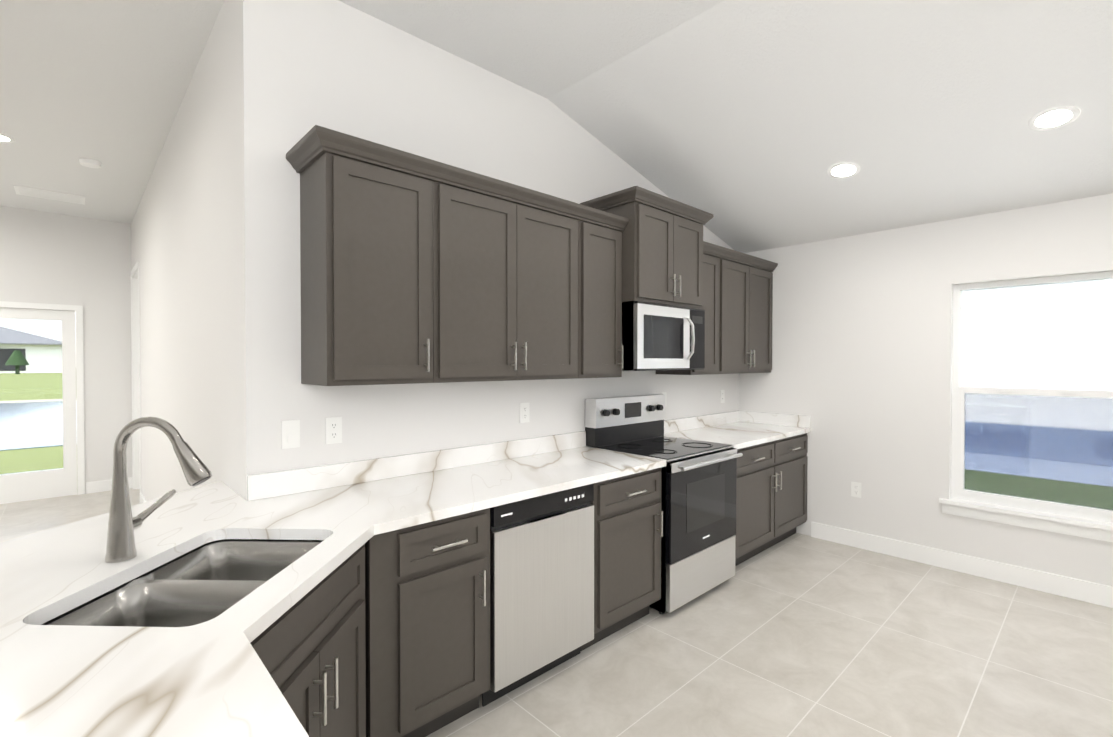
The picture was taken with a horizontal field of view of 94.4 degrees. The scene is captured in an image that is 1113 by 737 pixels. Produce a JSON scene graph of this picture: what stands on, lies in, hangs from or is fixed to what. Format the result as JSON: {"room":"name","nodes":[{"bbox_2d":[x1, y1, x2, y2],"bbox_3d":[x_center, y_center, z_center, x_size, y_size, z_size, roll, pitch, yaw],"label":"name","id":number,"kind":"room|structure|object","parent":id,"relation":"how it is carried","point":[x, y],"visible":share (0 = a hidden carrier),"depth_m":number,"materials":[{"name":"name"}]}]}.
{"room":"kitchen","nodes":[
{"label":"kitchen","id":0,"kind":"room"},
{"bbox_2d":[0,206,132,493],"bbox_3d":[-5.925,-0.183,5.183,10.880,3.170,0.140,-1,1,-43],"label":"wall","id":1,"kind":"structure","parent":0,"point":[54,258],"depth_m":5.76,"materials":[{"name":"white paint"}]},
{"bbox_2d":[0,301,84,503],"bbox_3d":[-5.650,0.354,5.393,1.040,2.090,0.120,-1,1,-43],"label":"glass door","id":2,"kind":"structure","parent":1,"relation":"attached to","point":[68,479],"depth_m":5.59,"materials":[{"name":"white"}]},
{"bbox_2d":[86,477,131,493],"bbox_3d":[-7.339,1.357,3.772,6.580,0.125,0.014,-1,1,-43],"label":"baseboard","id":3,"kind":"structure","parent":1,"relation":"attached to","point":[98,486],"depth_m":5.82,"materials":[{"name":"white"}]},
{"bbox_2d":[131,0,238,501],"bbox_3d":[-3.087,-0.170,4.129,0.140,3.170,5.280,-1,1,-43],"label":"wall","id":4,"kind":"structure","parent":0,"point":[184,237],"depth_m":2.89,"materials":[{"name":"white paint"}]},
{"bbox_2d":[130,260,141,492],"bbox_3d":[-4.541,0.143,5.676,0.152,2.505,0.930,-1,1,-43],"label":"door frame","id":5,"kind":"structure","parent":4,"relation":"attached to","point":[135,372],"depth_m":5.92,"materials":[{"name":"white"}]},
{"bbox_2d":[132,477,145,502],"bbox_3d":[-3.269,1.351,4.228,0.014,0.125,4.886,-1,1,-43],"label":"baseboard","id":6,"kind":"structure","parent":4,"relation":"attached to","point":[142,499],"depth_m":5.18,"materials":[{"name":"white"}]},
{"bbox_2d":[235,0,738,499],"bbox_3d":[0.233,-0.163,3.525,4.160,3.170,0.140,-1,1,-43],"label":"wall","id":7,"kind":"structure","parent":0,"point":[303,68],"depth_m":2.40,"materials":[{"name":"white paint"}]},
{"bbox_2d":[281,420,299,448],"bbox_3d":[-1.115,0.276,2.165,0.071,0.116,0.008,-1,1,-43],"label":"light switch","id":8,"kind":"object","parent":7,"relation":"attached to","point":[290,433],"visible":1,"depth_m":2.16,"materials":[{"name":"white plastic"}]},
{"bbox_2d":[325,417,341,443],"bbox_3d":[-0.988,0.275,2.286,0.071,0.116,0.006,-1,1,-43],"label":"electrical outlet","id":9,"kind":"object","parent":7,"relation":"attached to","point":[333,430],"visible":1,"depth_m":2.28,"materials":[{"name":"white plastic"}]},
{"bbox_2d":[294,127,441,385],"bbox_3d":[-0.808,-0.415,2.224,0.456,0.958,0.324,-1,1,-43],"label":"upper cabinet","id":10,"kind":"object","parent":7,"relation":"attached to","point":[414,268],"depth_m":2.09,"materials":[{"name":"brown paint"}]},
{"bbox_2d":[438,162,585,382],"bbox_3d":[-0.309,-0.420,2.692,0.913,0.958,0.324,-1,1,-43],"label":"upper cabinet","id":11,"kind":"object","parent":7,"relation":"attached to","point":[514,256],"depth_m":2.54,"materials":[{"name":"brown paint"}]},
{"bbox_2d":[520,403,528,422],"bbox_3d":[-0.187,0.260,3.036,0.071,0.116,0.006,-1,1,-43],"label":"electrical outlet","id":12,"kind":"object","parent":7,"relation":"attached to","point":[524,412],"visible":1,"depth_m":3.03,"materials":[{"name":"white plastic"}]},
{"bbox_2d":[247,411,810,500],"bbox_3d":[0.451,0.462,3.196,4.017,0.099,0.646,-1,1,-43],"label":"backsplash","id":13,"kind":"structure","parent":7,"relation":"attached to","point":[276,484],"depth_m":2.63,"materials":[{"name":"stone"}]},
{"bbox_2d":[586,206,625,377],"bbox_3d":[0.163,-0.426,3.134,0.380,0.958,0.324,-1,1,-43],"label":"upper cabinet","id":14,"kind":"object","parent":7,"relation":"attached to","point":[604,347],"depth_m":3.03,"materials":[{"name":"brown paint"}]},
{"bbox_2d":[580,186,713,308],"bbox_3d":[0.625,-0.743,3.475,0.866,0.660,0.457,-1,1,-43],"label":"upper cabinet","id":15,"kind":"object","parent":7,"relation":"attached to","point":[662,249],"visible":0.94,"depth_m":3.24,"materials":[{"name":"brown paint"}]},
{"bbox_2d":[622,301,704,370],"bbox_3d":[0.635,-0.199,3.471,0.753,0.416,0.481,-1,1,-43],"label":"microwave","id":16,"kind":"object","parent":15,"relation":"attached to","point":[655,336],"visible":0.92,"depth_m":3.25,"materials":[{"name":"silver metal"}]},
{"bbox_2d":[661,392,666,406],"bbox_3d":[0.830,0.241,3.989,0.071,0.116,0.006,-1,1,-43],"label":"electrical outlet","id":17,"kind":"object","parent":7,"relation":"attached to","point":[664,393],"visible":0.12,"depth_m":4.00,"materials":[{"name":"white plastic"}]},
{"bbox_2d":[656,241,723,374],"bbox_3d":[1.001,-0.436,3.919,0.381,0.958,0.324,-1,1,-43],"label":"upper cabinet","id":18,"kind":"object","parent":7,"relation":"attached to","point":[713,255],"depth_m":3.87,"materials":[{"name":"grey paint"}]},
{"bbox_2d":[720,390,724,402],"bbox_3d":[1.480,0.249,4.598,0.071,0.116,0.006,-1,1,-43],"label":"electrical outlet","id":19,"kind":"object","parent":7,"relation":"attached to","point":[722,396],"visible":1,"depth_m":4.59,"materials":[{"name":"white plastic"}]},
{"bbox_2d":[724,249,775,373],"bbox_3d":[1.473,-0.441,4.361,0.913,0.958,0.324,-1,1,-43],"label":"upper cabinet","id":20,"kind":"object","parent":7,"relation":"attached to","point":[737,306],"depth_m":4.22,"materials":[{"name":"grey paint"}]},
{"bbox_2d":[0,488,1112,736],"bbox_3d":[-1.768,1.487,0.767,10.880,0.060,12.300,-1,1,-43],"label":"floor","id":21,"kind":"structure","parent":0,"point":[800,636],"depth_m":2.52,"materials":[{"name":"tile"}]},
{"bbox_2d":[133,544,365,736],"bbox_3d":[-1.094,1.011,1.420,1.114,0.875,1.132,-1,1,-43],"label":"base cabinet","id":22,"kind":"object","parent":21,"relation":"on","point":[309,647],"visible":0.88,"depth_m":1.44,"materials":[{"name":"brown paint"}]},
{"bbox_2d":[62,481,242,525],"bbox_3d":[-1.675,0.546,1.987,0.735,0.036,0.454,-1,1,-43],"label":"countertop","id":23,"kind":"structure","parent":22,"relation":"on","point":[209,492],"depth_m":2.10,"materials":[{"name":"stone"}]},
{"bbox_2d":[0,562,308,736],"bbox_3d":[-1.146,0.563,0.568,1.404,0.036,0.960,-1,1,-43],"label":"countertop","id":24,"kind":"structure","parent":22,"relation":"on","point":[212,678],"depth_m":0.90,"materials":[{"name":"stone"}]},
{"bbox_2d":[0,446,665,630],"bbox_3d":[-0.740,0.549,1.736,3.595,0.036,1.150,-1,1,-43],"label":"countertop","id":25,"kind":"structure","parent":22,"relation":"on","point":[346,517],"depth_m":1.80,"materials":[{"name":"stone"}]},
{"bbox_2d":[105,417,211,562],"bbox_3d":[-1.131,0.334,1.462,0.225,0.399,0.277,-1,1,-43],"label":"faucet","id":26,"kind":"object","parent":25,"relation":"on","point":[123,524],"visible":1,"depth_m":1.43,"materials":[{"name":"brushed nickel metal"}]},
{"bbox_2d":[41,539,323,626],"bbox_3d":[-0.937,0.723,1.396,0.472,0.300,0.672,0,1,2],"label":"sink","id":27,"kind":"object","parent":25,"relation":"in","point":[205,582],"visible":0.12,"depth_m":1.38,"materials":[{"name":"silver metal"}]},
{"bbox_2d":[365,508,489,736],"bbox_3d":[-0.649,1.002,2.155,0.507,0.875,0.668,-1,1,-43],"label":"base cabinet","id":28,"kind":"object","parent":21,"relation":"on","point":[427,615],"visible":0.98,"depth_m":1.92,"materials":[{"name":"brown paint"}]},
{"bbox_2d":[482,484,593,706],"bbox_3d":[-0.249,1.000,2.553,0.601,0.868,0.633,-1,1,-43],"label":"dishwasher","id":29,"kind":"object","parent":21,"relation":"on","point":[541,584],"visible":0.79,"depth_m":2.29,"materials":[{"name":"silver metal"}]},
{"bbox_2d":[581,468,662,650],"bbox_3d":[0.198,0.992,2.948,0.571,0.875,0.668,-1,1,-43],"label":"base cabinet","id":30,"kind":"object","parent":21,"relation":"on","point":[628,523],"visible":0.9,"depth_m":2.71,"materials":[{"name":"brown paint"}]},
{"bbox_2d":[585,394,742,613],"bbox_3d":[0.712,0.812,3.378,0.758,1.225,0.725,-1,1,-43],"label":"range","id":31,"kind":"object","parent":21,"relation":"on","point":[698,493],"visible":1,"depth_m":3.21,"materials":[{"name":"silver metal"}]},
{"bbox_2d":[735,433,807,565],"bbox_3d":[1.434,0.977,4.131,1.310,0.876,0.632,-1,1,-43],"label":"base cabinet","id":32,"kind":"object","parent":21,"relation":"on","point":[771,493],"visible":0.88,"depth_m":3.80,"materials":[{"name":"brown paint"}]},
{"bbox_2d":[660,422,810,448],"bbox_3d":[1.437,0.519,4.121,1.315,0.036,0.646,-1,1,-43],"label":"countertop","id":33,"kind":"structure","parent":32,"relation":"on","point":[739,434],"depth_m":3.99,"materials":[{"name":"stone"}]},
{"bbox_2d":[0,0,1112,252],"bbox_3d":[-1.768,-1.421,0.730,10.880,0.885,12.300,-1,1,-43],"label":"ceiling","id":34,"kind":"structure","parent":0,"point":[746,122],"depth_m":2.78,"materials":[{"name":"white paint"}]},
{"bbox_2d":[0,134,14,142],"bbox_3d":[-3.987,-1.646,3.667,0.190,0.006,0.190,-1,1,-43],"label":"recessed light","id":35,"kind":"object","parent":34,"relation":"in","point":[4,138],"visible":0.98,"depth_m":3.71,"materials":[{"name":"white"}]},
{"bbox_2d":[13,185,84,204],"bbox_3d":[-4.843,-1.657,4.941,0.480,0.015,0.320,-1,1,-43],"label":"ceiling vent","id":36,"kind":"object","parent":34,"relation":"in","point":[46,194],"visible":0.96,"depth_m":4.92,"materials":[{"name":"white metal"}]},
{"bbox_2d":[79,158,101,167],"bbox_3d":[-3.724,-1.635,4.119,0.136,0.039,0.136,-1,1,-43],"label":"smoke detector","id":37,"kind":"object","parent":34,"relation":"attached to","point":[89,163],"visible":1,"depth_m":4.09,"materials":[{"name":"white plastic"}]},
{"bbox_2d":[827,162,860,178],"bbox_3d":[1.842,-1.268,3.309,0.184,0.050,0.190,-1,1,-43],"label":"recessed light","id":38,"kind":"object","parent":34,"relation":"in","point":[843,169],"visible":1,"depth_m":3.30,"materials":[{"name":"white plastic"}]},
{"bbox_2d":[1028,106,1079,130],"bbox_3d":[2.506,-1.259,2.601,0.184,0.050,0.190,-1,1,-43],"label":"recessed light","id":39,"kind":"object","parent":34,"relation":"in","point":[1055,117],"visible":1,"depth_m":2.59,"materials":[{"name":"white plastic"}]},
{"bbox_2d":[738,193,1112,586],"bbox_3d":[4.003,-0.149,2.440,0.140,3.170,6.880,-1,1,-43],"label":"wall","id":40,"kind":"structure","parent":0,"point":[859,373],"depth_m":3.87,"materials":[{"name":"white paint"}]},
{"bbox_2d":[851,482,860,497],"bbox_3d":[2.374,0.960,4.085,0.006,0.116,0.071,-1,1,-43],"label":"electrical outlet","id":41,"kind":"object","parent":40,"relation":"attached to","point":[855,489],"visible":1,"depth_m":4.08,"materials":[{"name":"white plastic"}]},
{"bbox_2d":[811,522,1112,607],"bbox_3d":[4.173,1.377,2.165,0.014,0.125,5.940,-1,1,-43],"label":"baseboard","id":42,"kind":"structure","parent":40,"relation":"attached to","point":[1080,590],"depth_m":3.54,"materials":[{"name":"white"}]},
{"bbox_2d":[939,269,1112,541],"bbox_3d":[3.114,0.218,3.343,0.160,1.626,0.999,-1,1,-43],"label":"window","id":43,"kind":"structure","parent":40,"relation":"in","point":[957,470],"depth_m":3.41,"materials":[{"name":"white plastic"}]},
{"bbox_2d":[964,393,1112,509],"bbox_3d":[3.166,0.523,3.396,0.002,0.739,0.817,-1,1,-43],"label":"screen","id":44,"kind":"object","parent":43,"relation":"attached to","point":[1060,409],"depth_m":3.38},
{"bbox_2d":[961,279,1112,464],"bbox_3d":[12.505,-0.324,10.814,11.000,3.590,27.000,-1,1,-43],"label":"sky","id":45,"kind":"structure","parent":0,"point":[1107,356],"depth_m":8.42,"materials":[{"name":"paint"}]},
{"label":"outside","id":46,"kind":"structure","parent":0,"visible":0},
{"bbox_2d":[0,373,62,473],"bbox_3d":[-75.353,1.331,28.559,200.000,0.160,260.000,-1,1,-43],"label":"ground","id":47,"kind":"structure","parent":46,"point":[53,386],"depth_m":23.38,"materials":[{"name":"green plant"}]},
{"bbox_2d":[0,326,61,373],"bbox_3d":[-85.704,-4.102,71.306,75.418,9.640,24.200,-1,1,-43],"label":"house","id":48,"kind":"structure","parent":47,"relation":"on","point":[26,349],"depth_m":75.70,"materials":[{"name":"white paint"}]},
{"bbox_2d":[0,399,62,402],"bbox_3d":[-24.502,1.370,18.159,120.000,0.019,1.550,-1,1,-43],"label":"shoreline","id":49,"kind":"structure","parent":47,"relation":"on","point":[45,400],"depth_m":20.84,"materials":[{"name":"beige"}]},
{"bbox_2d":[0,401,76,450],"bbox_3d":[-18.639,1.453,11.901,120.000,0.020,15.500,-1,1,-43],"label":"lake","id":50,"kind":"structure","parent":47,"relation":"on","point":[16,446],"depth_m":12.94,"materials":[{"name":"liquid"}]},
{"bbox_2d":[964,470,1112,509],"bbox_3d":[5.697,1.544,4.460,4.945,0.011,26.000,-1,1,-43],"label":"lawn","id":51,"kind":"structure","parent":47,"relation":"on","point":[1056,490],"depth_m":6.50,"materials":[{"name":"green plant"}]},
{"bbox_2d":[965,452,1112,485],"bbox_3d":[8.179,1.514,6.784,1.845,0.014,26.000,-1,1,-43],"label":"path","id":52,"kind":"structure","parent":47,"relation":"on","point":[1051,467],"depth_m":7.71,"materials":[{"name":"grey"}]}
]}

